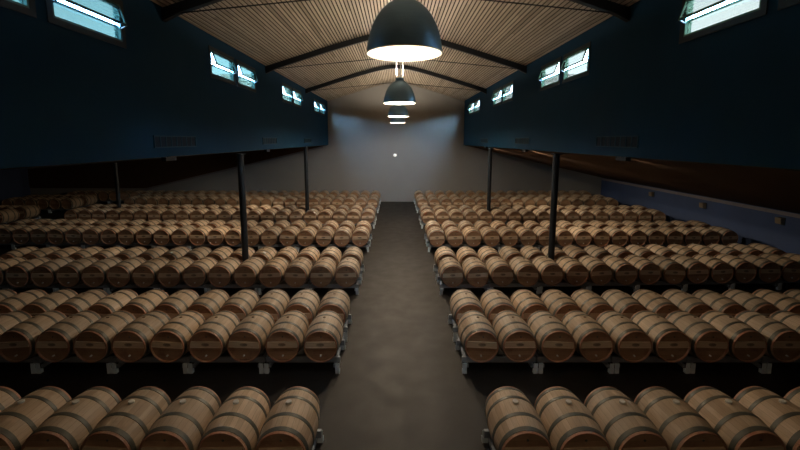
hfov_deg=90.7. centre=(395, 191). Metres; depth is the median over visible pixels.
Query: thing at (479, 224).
wine barrel
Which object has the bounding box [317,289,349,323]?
wine barrel
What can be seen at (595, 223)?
wine barrel
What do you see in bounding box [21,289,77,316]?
wine barrel
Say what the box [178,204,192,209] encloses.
wine barrel
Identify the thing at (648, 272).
wine barrel
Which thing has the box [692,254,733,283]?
wine barrel
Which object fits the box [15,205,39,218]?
wine barrel
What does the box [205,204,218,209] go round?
wine barrel
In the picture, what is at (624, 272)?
wine barrel
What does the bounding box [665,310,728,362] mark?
wine barrel
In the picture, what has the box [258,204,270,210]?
wine barrel
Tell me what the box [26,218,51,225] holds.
wine barrel
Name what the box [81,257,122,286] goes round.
wine barrel
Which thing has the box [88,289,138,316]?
wine barrel
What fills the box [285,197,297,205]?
wine barrel
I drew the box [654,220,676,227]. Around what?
wine barrel
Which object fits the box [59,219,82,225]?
wine barrel
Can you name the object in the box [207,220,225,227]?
wine barrel
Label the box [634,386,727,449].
wine barrel
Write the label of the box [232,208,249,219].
wine barrel
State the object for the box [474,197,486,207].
wine barrel
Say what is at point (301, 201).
wine barrel
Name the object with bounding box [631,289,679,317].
wine barrel
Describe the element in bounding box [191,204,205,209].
wine barrel
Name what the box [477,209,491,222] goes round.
wine barrel
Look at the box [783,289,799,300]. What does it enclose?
wine barrel
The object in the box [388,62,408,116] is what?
dome pendant
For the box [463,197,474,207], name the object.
wine barrel
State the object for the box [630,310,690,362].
wine barrel
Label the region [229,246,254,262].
wine barrel
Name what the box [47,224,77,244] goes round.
wine barrel
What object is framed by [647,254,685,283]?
wine barrel
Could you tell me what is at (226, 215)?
wine barrel
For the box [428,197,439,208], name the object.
wine barrel
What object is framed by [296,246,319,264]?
wine barrel
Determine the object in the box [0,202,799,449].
floor
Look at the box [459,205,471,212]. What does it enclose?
wine barrel
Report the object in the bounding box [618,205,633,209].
wine barrel
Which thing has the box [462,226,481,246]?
wine barrel
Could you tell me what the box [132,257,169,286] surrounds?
wine barrel
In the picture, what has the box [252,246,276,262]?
wine barrel
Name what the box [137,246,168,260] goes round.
wine barrel
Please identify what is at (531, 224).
wine barrel
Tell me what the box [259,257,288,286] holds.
wine barrel
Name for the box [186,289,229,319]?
wine barrel
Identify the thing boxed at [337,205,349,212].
wine barrel
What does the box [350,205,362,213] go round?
wine barrel
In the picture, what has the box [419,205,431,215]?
wine barrel
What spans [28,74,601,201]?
wall
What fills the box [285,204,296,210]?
wine barrel
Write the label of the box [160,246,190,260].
wine barrel
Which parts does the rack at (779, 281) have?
cradle rail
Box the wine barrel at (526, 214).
[519,209,535,222]
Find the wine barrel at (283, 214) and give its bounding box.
[275,208,291,221]
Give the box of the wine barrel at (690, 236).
[673,226,701,245]
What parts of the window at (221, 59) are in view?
pane, frame, sash, pane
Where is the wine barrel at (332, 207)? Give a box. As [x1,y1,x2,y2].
[324,205,336,212]
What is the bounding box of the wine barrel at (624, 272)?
[602,255,637,284]
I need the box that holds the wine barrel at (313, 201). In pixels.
[309,197,320,207]
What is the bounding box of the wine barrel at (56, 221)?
[42,219,66,225]
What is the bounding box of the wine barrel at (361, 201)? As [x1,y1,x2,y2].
[355,197,366,208]
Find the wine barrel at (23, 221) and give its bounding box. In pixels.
[9,218,35,225]
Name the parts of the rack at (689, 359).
cradle rail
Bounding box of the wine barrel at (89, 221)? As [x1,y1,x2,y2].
[74,219,98,225]
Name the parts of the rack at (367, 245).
cradle rail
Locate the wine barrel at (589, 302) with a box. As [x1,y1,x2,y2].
[570,289,614,319]
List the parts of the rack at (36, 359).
cradle rail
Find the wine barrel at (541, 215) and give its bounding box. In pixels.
[533,209,549,222]
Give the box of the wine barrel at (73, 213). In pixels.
[64,207,87,219]
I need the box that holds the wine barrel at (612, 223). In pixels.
[605,220,625,228]
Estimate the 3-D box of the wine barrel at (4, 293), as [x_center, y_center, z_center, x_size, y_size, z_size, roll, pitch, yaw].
[-9.470,2.725,9.178,0.720,0.730,0.946,0,8,0]
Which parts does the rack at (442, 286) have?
cradle rail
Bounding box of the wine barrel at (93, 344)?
[73,310,135,362]
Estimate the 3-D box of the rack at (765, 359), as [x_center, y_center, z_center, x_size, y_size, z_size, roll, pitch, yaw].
[7.840,3.216,8.634,1.444,0.270,2.150,0,8,0]
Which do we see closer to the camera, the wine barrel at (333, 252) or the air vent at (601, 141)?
the air vent at (601, 141)
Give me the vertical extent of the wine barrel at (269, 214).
0.733 m
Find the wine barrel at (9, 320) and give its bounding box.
[0,310,31,335]
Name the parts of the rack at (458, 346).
cradle rail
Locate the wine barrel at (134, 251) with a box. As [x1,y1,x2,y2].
[114,246,146,260]
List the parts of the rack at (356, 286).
cradle rail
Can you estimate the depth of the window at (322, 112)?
25.86 m
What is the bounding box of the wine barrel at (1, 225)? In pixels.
[0,224,10,228]
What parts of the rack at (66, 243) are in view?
cradle rail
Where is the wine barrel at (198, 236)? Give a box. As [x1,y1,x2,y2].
[189,225,213,245]
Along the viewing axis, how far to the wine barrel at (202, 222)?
17.34 m
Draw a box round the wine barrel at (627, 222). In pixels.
[621,220,642,227]
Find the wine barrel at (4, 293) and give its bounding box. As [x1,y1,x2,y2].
[0,289,16,300]
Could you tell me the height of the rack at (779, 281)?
0.270 m
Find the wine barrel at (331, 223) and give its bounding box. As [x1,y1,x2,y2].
[322,220,338,231]
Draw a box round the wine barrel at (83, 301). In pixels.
[55,289,107,316]
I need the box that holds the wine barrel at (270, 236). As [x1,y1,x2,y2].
[261,226,282,245]
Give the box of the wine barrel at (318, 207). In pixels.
[311,205,323,212]
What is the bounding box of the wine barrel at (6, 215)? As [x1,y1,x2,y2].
[0,209,19,223]
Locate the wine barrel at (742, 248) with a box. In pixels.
[727,243,762,255]
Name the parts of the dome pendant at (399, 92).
lamp shade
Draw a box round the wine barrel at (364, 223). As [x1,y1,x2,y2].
[355,220,371,233]
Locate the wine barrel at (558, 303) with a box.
[540,289,581,320]
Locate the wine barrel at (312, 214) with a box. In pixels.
[304,208,318,222]
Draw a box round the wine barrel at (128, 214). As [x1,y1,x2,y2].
[120,208,140,220]
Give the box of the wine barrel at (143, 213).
[134,208,153,220]
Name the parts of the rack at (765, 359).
cradle rail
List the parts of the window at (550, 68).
pane, sash, frame, pane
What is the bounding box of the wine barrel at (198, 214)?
[190,208,208,221]
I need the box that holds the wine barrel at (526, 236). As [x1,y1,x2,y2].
[515,226,536,245]
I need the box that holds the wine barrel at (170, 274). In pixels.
[158,257,193,286]
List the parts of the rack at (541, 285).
cradle rail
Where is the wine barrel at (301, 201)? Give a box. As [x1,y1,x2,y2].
[297,197,309,206]
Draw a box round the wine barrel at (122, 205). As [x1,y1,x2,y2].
[111,204,128,208]
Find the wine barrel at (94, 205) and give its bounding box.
[85,204,103,207]
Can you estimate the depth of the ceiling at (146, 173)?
28.40 m
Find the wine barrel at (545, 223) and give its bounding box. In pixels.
[539,220,557,228]
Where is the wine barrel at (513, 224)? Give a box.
[506,220,523,230]
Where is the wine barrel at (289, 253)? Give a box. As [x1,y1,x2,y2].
[274,246,298,263]
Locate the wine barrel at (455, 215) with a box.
[449,209,463,223]
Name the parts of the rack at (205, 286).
cradle rail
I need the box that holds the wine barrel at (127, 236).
[118,225,144,244]
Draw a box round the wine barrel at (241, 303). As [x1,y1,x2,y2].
[219,289,259,321]
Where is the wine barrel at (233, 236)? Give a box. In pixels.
[225,225,247,245]
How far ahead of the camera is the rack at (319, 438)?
5.73 m
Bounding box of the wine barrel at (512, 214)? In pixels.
[505,209,520,221]
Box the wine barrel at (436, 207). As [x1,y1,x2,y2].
[432,205,444,215]
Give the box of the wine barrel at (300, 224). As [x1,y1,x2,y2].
[290,220,306,230]
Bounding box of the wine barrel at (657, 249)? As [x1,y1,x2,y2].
[645,244,676,257]
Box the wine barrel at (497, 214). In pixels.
[490,209,506,222]
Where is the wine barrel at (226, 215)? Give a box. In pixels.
[218,208,236,221]
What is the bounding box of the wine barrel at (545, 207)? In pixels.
[538,205,549,210]
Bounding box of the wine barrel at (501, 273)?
[485,256,513,286]
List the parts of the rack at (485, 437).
cradle rail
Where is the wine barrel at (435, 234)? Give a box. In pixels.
[427,226,444,246]
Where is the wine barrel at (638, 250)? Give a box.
[625,244,655,258]
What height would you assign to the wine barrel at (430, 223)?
0.730 m
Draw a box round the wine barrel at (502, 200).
[498,197,510,206]
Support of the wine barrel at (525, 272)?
on the rack at (491, 285)
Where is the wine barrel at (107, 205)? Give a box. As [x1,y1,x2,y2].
[99,204,116,208]
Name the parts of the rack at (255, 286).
cradle rail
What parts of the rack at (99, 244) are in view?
cradle rail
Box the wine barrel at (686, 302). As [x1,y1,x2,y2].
[662,289,712,316]
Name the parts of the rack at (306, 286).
cradle rail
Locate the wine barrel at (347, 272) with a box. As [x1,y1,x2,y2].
[335,257,359,286]
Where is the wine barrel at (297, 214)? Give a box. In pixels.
[289,208,305,222]
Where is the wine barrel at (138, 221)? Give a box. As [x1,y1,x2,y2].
[124,219,145,226]
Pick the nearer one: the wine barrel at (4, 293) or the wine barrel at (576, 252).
the wine barrel at (4, 293)
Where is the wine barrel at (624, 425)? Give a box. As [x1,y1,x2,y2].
[584,386,668,449]
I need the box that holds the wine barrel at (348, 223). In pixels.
[339,220,354,232]
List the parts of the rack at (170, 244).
cradle rail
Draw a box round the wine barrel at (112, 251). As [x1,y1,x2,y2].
[91,246,125,259]
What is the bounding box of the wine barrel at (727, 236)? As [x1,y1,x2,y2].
[708,226,737,245]
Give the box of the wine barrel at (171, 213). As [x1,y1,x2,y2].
[162,208,181,220]
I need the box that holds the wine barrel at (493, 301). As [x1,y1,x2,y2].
[480,289,516,323]
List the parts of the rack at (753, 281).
cradle rail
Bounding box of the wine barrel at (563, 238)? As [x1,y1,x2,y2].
[555,226,572,246]
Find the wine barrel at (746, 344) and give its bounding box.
[699,310,766,361]
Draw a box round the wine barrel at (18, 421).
[0,386,71,449]
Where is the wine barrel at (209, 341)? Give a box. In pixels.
[189,310,239,362]
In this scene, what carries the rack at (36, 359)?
on the floor
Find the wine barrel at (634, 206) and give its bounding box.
[631,205,647,209]
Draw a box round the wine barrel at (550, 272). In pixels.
[532,256,562,285]
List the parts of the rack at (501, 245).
cradle rail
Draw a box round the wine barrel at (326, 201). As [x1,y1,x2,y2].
[320,197,332,207]
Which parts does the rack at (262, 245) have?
cradle rail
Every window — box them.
[0,0,36,17]
[45,0,127,48]
[208,45,237,85]
[236,59,257,91]
[282,82,293,104]
[293,88,302,107]
[314,99,320,113]
[320,102,325,115]
[467,101,473,114]
[472,98,479,112]
[491,86,501,106]
[500,81,513,103]
[538,56,561,90]
[560,41,590,83]
[678,0,767,43]
[778,0,799,9]
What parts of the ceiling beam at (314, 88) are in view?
tie rod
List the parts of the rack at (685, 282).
cradle rail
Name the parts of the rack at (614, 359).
cradle rail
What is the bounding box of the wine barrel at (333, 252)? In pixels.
[318,246,341,265]
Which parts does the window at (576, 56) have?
sash, pane, frame, pane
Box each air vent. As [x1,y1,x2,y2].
[153,135,196,147]
[262,137,276,143]
[304,138,310,142]
[481,138,487,142]
[515,137,529,143]
[595,135,638,147]
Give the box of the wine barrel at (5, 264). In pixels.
[0,257,26,285]
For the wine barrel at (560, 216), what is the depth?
19.96 m
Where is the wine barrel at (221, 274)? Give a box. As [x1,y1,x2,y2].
[208,257,240,286]
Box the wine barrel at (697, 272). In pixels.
[669,254,708,283]
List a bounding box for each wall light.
[699,202,706,208]
[775,217,785,224]
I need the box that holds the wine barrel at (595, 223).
[589,220,608,228]
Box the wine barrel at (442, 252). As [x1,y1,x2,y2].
[434,246,456,267]
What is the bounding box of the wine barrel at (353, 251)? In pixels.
[341,246,363,267]
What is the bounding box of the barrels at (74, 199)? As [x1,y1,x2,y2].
[2,190,617,208]
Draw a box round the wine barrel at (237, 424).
[197,386,270,449]
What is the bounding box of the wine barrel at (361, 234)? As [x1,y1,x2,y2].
[352,226,369,246]
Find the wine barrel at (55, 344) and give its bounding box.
[35,310,101,362]
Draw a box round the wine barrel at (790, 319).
[769,310,799,332]
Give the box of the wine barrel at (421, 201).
[416,197,427,207]
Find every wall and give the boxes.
[0,0,327,168]
[0,168,30,204]
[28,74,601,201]
[464,0,799,168]
[601,178,799,253]
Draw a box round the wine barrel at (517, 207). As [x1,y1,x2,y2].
[512,205,525,211]
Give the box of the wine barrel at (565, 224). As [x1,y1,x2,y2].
[556,220,574,228]
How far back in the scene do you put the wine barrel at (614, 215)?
19.98 m
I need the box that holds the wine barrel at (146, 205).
[138,204,154,208]
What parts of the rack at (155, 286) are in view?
cradle rail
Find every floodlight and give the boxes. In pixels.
[161,156,176,160]
[615,156,630,160]
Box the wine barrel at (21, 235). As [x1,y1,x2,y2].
[12,224,43,243]
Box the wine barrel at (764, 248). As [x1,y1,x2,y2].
[747,243,784,254]
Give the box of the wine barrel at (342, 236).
[333,226,351,246]
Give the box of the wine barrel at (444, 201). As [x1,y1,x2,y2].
[440,197,451,208]
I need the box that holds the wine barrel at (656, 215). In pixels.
[645,209,665,221]
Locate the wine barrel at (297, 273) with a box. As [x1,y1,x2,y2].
[284,257,312,286]
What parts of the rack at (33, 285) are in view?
cradle rail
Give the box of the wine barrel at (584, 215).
[575,209,593,222]
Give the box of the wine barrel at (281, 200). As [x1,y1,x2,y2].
[273,196,286,206]
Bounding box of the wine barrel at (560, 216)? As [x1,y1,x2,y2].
[546,209,564,221]
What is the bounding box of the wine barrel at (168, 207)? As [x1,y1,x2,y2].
[164,204,180,209]
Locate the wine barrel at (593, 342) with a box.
[561,310,613,361]
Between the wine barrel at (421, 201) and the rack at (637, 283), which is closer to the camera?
the rack at (637, 283)
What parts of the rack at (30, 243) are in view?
cradle rail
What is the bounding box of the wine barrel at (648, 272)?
[624,255,660,283]
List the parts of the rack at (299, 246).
cradle rail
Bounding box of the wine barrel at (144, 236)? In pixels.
[136,225,162,244]
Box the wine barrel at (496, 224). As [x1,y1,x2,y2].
[490,220,507,230]
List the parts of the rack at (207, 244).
cradle rail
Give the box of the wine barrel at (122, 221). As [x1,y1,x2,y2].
[107,219,129,226]
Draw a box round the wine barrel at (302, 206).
[297,205,310,211]
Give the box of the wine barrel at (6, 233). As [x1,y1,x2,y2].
[0,224,27,243]
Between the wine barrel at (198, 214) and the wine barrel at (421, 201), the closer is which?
the wine barrel at (198, 214)
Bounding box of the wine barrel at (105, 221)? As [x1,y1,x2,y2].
[91,219,114,225]
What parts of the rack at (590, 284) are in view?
cradle rail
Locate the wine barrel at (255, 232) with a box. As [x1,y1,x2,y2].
[248,225,264,245]
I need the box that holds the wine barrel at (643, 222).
[637,220,659,227]
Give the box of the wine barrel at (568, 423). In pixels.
[535,386,610,449]
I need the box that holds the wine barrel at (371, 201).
[367,197,378,207]
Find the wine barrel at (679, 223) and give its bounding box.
[671,220,693,227]
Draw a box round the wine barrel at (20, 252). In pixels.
[0,246,38,259]
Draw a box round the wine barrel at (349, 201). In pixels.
[344,197,355,208]
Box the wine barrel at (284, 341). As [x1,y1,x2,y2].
[265,310,308,362]
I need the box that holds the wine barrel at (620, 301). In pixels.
[601,289,647,318]
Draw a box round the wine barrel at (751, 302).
[722,289,779,315]
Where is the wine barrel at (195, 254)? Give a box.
[183,246,211,261]
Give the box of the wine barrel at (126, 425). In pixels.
[80,386,170,449]
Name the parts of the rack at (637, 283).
cradle rail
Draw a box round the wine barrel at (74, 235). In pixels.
[65,224,94,244]
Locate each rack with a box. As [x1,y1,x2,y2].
[0,242,15,248]
[0,284,10,288]
[0,356,41,373]
[2,216,40,223]
[6,283,60,291]
[13,242,50,249]
[35,356,115,373]
[47,242,84,248]
[49,203,96,212]
[56,283,109,292]
[82,242,137,248]
[107,284,159,294]
[111,355,191,373]
[120,243,154,247]
[153,242,190,247]
[157,284,209,292]
[188,352,267,373]
[189,243,225,249]
[208,279,261,293]
[226,241,262,249]
[258,278,310,294]
[260,241,298,247]
[264,314,351,373]
[296,239,334,251]
[309,264,363,294]
[312,429,323,449]
[333,234,371,251]
[355,216,376,228]
[419,216,441,228]
[424,234,463,251]
[433,264,489,294]
[448,314,537,373]
[462,240,500,251]
[481,429,494,449]
[487,278,539,293]
[498,241,536,247]
[534,353,613,373]
[535,242,571,249]
[537,282,588,292]
[587,282,637,291]
[610,355,690,373]
[634,281,685,291]
[683,280,733,290]
[686,356,766,373]
[729,279,780,289]
[760,356,799,373]
[777,279,799,289]
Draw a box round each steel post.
[113,162,120,207]
[234,153,248,261]
[304,148,308,210]
[487,148,492,211]
[548,153,562,259]
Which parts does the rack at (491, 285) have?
cradle rail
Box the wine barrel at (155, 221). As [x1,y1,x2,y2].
[140,219,161,226]
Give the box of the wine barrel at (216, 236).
[207,225,230,245]
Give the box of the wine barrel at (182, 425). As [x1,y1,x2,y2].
[138,386,220,449]
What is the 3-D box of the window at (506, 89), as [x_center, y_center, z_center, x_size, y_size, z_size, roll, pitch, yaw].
[4.801,-4.283,17.057,0.238,0.800,1.600,0,8,0]
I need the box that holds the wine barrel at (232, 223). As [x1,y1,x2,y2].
[224,219,239,228]
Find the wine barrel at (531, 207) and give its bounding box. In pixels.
[525,205,538,211]
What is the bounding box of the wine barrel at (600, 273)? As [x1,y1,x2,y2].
[578,255,612,284]
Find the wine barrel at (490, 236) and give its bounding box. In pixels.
[480,226,499,246]
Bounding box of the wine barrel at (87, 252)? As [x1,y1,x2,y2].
[68,246,103,259]
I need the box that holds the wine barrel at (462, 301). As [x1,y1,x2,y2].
[450,289,483,324]
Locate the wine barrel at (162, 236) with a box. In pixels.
[153,225,178,244]
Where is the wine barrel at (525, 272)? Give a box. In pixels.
[509,256,538,286]
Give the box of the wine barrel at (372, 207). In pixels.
[363,205,375,214]
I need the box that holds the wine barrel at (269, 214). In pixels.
[261,208,277,221]
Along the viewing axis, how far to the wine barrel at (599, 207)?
21.38 m
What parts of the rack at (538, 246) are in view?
cradle rail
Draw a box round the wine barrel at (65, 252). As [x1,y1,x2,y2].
[45,246,81,259]
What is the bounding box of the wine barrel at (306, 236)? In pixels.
[297,226,316,245]
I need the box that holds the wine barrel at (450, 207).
[446,205,458,213]
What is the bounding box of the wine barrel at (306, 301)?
[284,289,319,325]
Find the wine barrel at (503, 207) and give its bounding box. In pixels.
[499,205,511,211]
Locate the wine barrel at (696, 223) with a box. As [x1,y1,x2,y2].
[687,220,710,227]
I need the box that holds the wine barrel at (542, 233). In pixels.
[532,226,548,245]
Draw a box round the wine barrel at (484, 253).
[477,246,500,263]
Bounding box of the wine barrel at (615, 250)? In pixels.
[604,244,633,258]
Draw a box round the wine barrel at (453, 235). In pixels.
[444,226,462,246]
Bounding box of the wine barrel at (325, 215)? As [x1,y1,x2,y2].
[318,208,332,223]
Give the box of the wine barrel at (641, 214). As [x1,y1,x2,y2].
[631,209,650,221]
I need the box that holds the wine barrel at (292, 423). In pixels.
[256,386,319,449]
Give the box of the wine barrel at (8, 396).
[0,386,20,411]
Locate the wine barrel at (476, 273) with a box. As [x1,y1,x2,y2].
[462,257,488,286]
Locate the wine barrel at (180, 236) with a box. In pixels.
[171,225,195,244]
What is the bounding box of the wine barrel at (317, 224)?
[306,220,322,231]
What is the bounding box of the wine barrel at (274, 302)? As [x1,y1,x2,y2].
[251,289,289,321]
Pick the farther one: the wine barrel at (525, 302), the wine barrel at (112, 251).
the wine barrel at (112, 251)
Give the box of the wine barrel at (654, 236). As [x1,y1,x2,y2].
[637,226,664,244]
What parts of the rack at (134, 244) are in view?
cradle rail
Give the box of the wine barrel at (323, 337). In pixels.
[304,310,343,362]
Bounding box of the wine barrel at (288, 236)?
[279,226,299,245]
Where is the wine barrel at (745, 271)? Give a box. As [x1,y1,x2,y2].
[714,253,756,282]
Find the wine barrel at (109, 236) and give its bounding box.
[101,225,128,244]
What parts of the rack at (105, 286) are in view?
cradle rail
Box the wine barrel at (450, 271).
[438,257,463,286]
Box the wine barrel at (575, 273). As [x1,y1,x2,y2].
[555,256,588,285]
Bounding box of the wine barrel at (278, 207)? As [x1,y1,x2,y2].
[271,204,283,210]
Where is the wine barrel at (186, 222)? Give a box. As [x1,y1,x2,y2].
[174,219,193,227]
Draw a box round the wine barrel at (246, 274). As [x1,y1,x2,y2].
[234,257,265,286]
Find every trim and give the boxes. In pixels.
[146,146,322,189]
[601,178,799,217]
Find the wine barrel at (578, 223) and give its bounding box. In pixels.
[572,220,591,228]
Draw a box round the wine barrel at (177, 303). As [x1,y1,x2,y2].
[153,289,198,318]
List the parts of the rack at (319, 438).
cradle rail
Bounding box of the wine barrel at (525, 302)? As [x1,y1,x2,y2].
[510,289,548,321]
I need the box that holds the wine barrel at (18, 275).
[5,257,50,286]
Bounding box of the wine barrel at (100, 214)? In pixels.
[92,207,113,220]
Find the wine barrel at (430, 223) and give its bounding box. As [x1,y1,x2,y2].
[425,220,440,234]
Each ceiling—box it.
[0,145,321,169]
[27,145,325,187]
[151,0,638,100]
[466,145,799,213]
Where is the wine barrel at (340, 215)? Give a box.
[332,209,346,223]
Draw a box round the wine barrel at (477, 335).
[458,310,498,362]
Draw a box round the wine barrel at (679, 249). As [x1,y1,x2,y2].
[667,244,698,256]
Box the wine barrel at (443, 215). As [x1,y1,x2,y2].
[435,209,448,223]
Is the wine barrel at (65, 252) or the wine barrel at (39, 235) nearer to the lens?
the wine barrel at (65, 252)
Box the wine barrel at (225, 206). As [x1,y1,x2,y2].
[218,204,231,209]
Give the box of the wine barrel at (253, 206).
[246,204,257,210]
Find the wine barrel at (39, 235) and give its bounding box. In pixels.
[30,224,60,243]
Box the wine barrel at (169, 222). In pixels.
[157,219,177,226]
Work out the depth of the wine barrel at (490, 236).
15.77 m
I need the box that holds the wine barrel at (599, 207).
[591,205,606,210]
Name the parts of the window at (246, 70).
pane, frame, sash, pane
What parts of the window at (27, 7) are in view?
frame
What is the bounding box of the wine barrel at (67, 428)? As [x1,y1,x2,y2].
[21,386,121,449]
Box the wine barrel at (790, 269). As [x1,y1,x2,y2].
[759,253,799,281]
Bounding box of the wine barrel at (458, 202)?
[451,197,463,208]
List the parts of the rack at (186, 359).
cradle rail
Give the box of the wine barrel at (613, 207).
[604,205,620,209]
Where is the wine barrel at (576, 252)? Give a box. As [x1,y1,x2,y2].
[562,245,588,259]
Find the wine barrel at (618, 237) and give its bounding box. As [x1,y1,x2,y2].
[603,226,627,245]
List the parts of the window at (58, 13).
pane, sash, pane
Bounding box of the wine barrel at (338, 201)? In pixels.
[332,197,343,207]
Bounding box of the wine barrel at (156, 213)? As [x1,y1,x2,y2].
[148,208,167,220]
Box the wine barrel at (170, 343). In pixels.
[150,310,205,362]
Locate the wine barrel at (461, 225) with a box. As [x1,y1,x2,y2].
[458,220,473,231]
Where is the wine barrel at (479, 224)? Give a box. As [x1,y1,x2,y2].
[474,220,490,231]
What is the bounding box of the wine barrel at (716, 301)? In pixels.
[692,289,746,316]
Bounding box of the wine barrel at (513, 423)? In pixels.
[485,386,551,449]
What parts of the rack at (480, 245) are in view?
cradle rail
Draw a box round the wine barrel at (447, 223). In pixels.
[441,220,457,232]
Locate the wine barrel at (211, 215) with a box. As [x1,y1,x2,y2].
[204,208,222,221]
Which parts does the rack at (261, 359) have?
cradle rail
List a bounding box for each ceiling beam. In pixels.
[161,0,630,21]
[265,34,526,73]
[305,65,486,93]
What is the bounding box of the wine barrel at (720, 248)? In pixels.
[707,243,742,255]
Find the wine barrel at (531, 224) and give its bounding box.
[523,220,540,229]
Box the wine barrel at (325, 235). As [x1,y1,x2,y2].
[315,226,334,245]
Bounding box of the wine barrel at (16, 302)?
[0,289,46,314]
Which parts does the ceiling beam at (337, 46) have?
tie rod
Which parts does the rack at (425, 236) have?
cradle rail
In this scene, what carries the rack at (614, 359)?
on the floor
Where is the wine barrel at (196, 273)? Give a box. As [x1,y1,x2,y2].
[183,257,217,286]
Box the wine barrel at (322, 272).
[310,257,336,286]
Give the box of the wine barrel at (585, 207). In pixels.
[578,205,593,210]
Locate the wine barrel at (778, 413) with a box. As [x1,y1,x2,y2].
[734,386,799,449]
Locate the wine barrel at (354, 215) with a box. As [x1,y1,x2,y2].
[347,209,360,223]
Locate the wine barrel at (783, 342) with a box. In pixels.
[735,310,799,362]
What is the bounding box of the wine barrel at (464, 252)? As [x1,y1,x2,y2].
[456,246,478,265]
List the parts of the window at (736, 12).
pane, sash, pane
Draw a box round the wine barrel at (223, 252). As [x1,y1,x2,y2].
[206,246,233,261]
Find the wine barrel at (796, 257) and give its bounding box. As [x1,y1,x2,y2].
[781,253,799,262]
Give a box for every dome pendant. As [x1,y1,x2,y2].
[366,0,442,61]
[383,61,415,104]
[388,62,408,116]
[390,117,404,122]
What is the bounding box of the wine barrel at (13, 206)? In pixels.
[0,205,23,209]
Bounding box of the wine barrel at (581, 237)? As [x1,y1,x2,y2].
[567,226,591,246]
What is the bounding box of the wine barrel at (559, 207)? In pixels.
[557,205,565,210]
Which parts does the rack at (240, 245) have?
cradle rail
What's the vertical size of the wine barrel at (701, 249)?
0.730 m
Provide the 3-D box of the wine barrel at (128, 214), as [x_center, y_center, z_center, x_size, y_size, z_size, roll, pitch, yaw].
[-13.850,1.210,20.726,0.730,0.730,0.940,-1,7,0]
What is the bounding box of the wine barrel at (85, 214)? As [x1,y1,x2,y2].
[78,207,100,219]
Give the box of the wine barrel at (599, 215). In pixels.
[589,209,607,222]
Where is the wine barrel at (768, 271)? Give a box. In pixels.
[737,253,780,282]
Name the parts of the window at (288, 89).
pane, pane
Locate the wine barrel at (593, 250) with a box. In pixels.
[583,245,611,259]
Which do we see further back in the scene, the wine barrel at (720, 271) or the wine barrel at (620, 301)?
the wine barrel at (720, 271)
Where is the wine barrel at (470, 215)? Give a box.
[463,209,477,223]
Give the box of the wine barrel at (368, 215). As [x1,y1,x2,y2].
[361,209,374,222]
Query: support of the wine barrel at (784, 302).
on the rack
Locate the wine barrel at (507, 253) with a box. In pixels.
[499,246,522,263]
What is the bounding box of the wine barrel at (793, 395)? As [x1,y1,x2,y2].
[784,387,799,407]
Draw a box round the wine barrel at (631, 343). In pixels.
[596,310,651,362]
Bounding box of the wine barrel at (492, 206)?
[485,205,498,211]
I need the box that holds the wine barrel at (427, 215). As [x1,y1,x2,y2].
[421,209,434,223]
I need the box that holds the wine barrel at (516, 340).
[492,310,536,362]
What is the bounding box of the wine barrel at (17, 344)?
[0,310,66,361]
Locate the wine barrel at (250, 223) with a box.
[239,220,257,228]
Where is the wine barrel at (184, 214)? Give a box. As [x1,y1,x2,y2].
[176,208,194,221]
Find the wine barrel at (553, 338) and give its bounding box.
[526,310,574,362]
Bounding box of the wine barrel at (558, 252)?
[541,246,567,260]
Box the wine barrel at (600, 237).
[585,226,609,246]
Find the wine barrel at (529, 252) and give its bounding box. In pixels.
[519,245,544,261]
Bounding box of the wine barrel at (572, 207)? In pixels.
[565,205,579,210]
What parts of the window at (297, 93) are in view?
pane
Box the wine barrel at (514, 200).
[509,197,522,206]
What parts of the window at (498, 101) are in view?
pane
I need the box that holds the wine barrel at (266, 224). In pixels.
[256,220,273,229]
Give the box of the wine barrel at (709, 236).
[690,226,719,245]
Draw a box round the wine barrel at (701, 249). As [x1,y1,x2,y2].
[686,244,719,256]
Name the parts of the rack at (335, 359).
cradle rail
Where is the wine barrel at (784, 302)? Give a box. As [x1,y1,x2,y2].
[752,289,799,314]
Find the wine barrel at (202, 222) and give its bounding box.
[190,219,209,227]
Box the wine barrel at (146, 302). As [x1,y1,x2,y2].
[120,289,168,318]
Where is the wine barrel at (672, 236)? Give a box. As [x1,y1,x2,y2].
[655,226,682,244]
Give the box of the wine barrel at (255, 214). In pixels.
[247,208,263,221]
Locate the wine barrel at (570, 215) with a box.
[561,209,578,222]
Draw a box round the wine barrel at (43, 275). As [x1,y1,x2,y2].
[30,257,74,286]
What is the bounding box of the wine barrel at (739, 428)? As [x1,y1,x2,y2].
[684,386,785,449]
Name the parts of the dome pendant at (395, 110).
lamp shade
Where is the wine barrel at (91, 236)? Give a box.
[82,225,110,244]
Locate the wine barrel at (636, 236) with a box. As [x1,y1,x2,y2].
[620,226,646,245]
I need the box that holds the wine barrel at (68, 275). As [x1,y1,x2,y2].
[56,257,98,286]
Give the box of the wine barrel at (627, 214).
[616,209,636,221]
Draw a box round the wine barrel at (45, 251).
[22,246,59,259]
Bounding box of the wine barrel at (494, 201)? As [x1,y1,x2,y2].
[486,197,498,206]
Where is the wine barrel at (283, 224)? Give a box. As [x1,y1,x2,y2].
[273,220,289,229]
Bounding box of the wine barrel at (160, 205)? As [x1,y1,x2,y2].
[151,204,167,208]
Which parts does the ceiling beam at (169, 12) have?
tie rod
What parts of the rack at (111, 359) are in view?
cradle rail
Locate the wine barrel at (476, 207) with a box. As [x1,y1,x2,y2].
[472,205,484,212]
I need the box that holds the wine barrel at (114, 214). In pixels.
[106,207,127,220]
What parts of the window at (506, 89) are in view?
pane, pane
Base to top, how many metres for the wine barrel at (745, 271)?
0.730 m
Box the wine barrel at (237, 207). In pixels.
[231,204,239,209]
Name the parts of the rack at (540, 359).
cradle rail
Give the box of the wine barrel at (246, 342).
[227,310,274,362]
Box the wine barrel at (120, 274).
[107,257,145,286]
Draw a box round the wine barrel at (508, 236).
[497,226,517,245]
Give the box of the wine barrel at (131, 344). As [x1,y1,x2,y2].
[112,310,170,362]
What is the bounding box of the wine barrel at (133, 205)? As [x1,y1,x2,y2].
[125,204,141,208]
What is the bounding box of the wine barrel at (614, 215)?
[603,209,622,221]

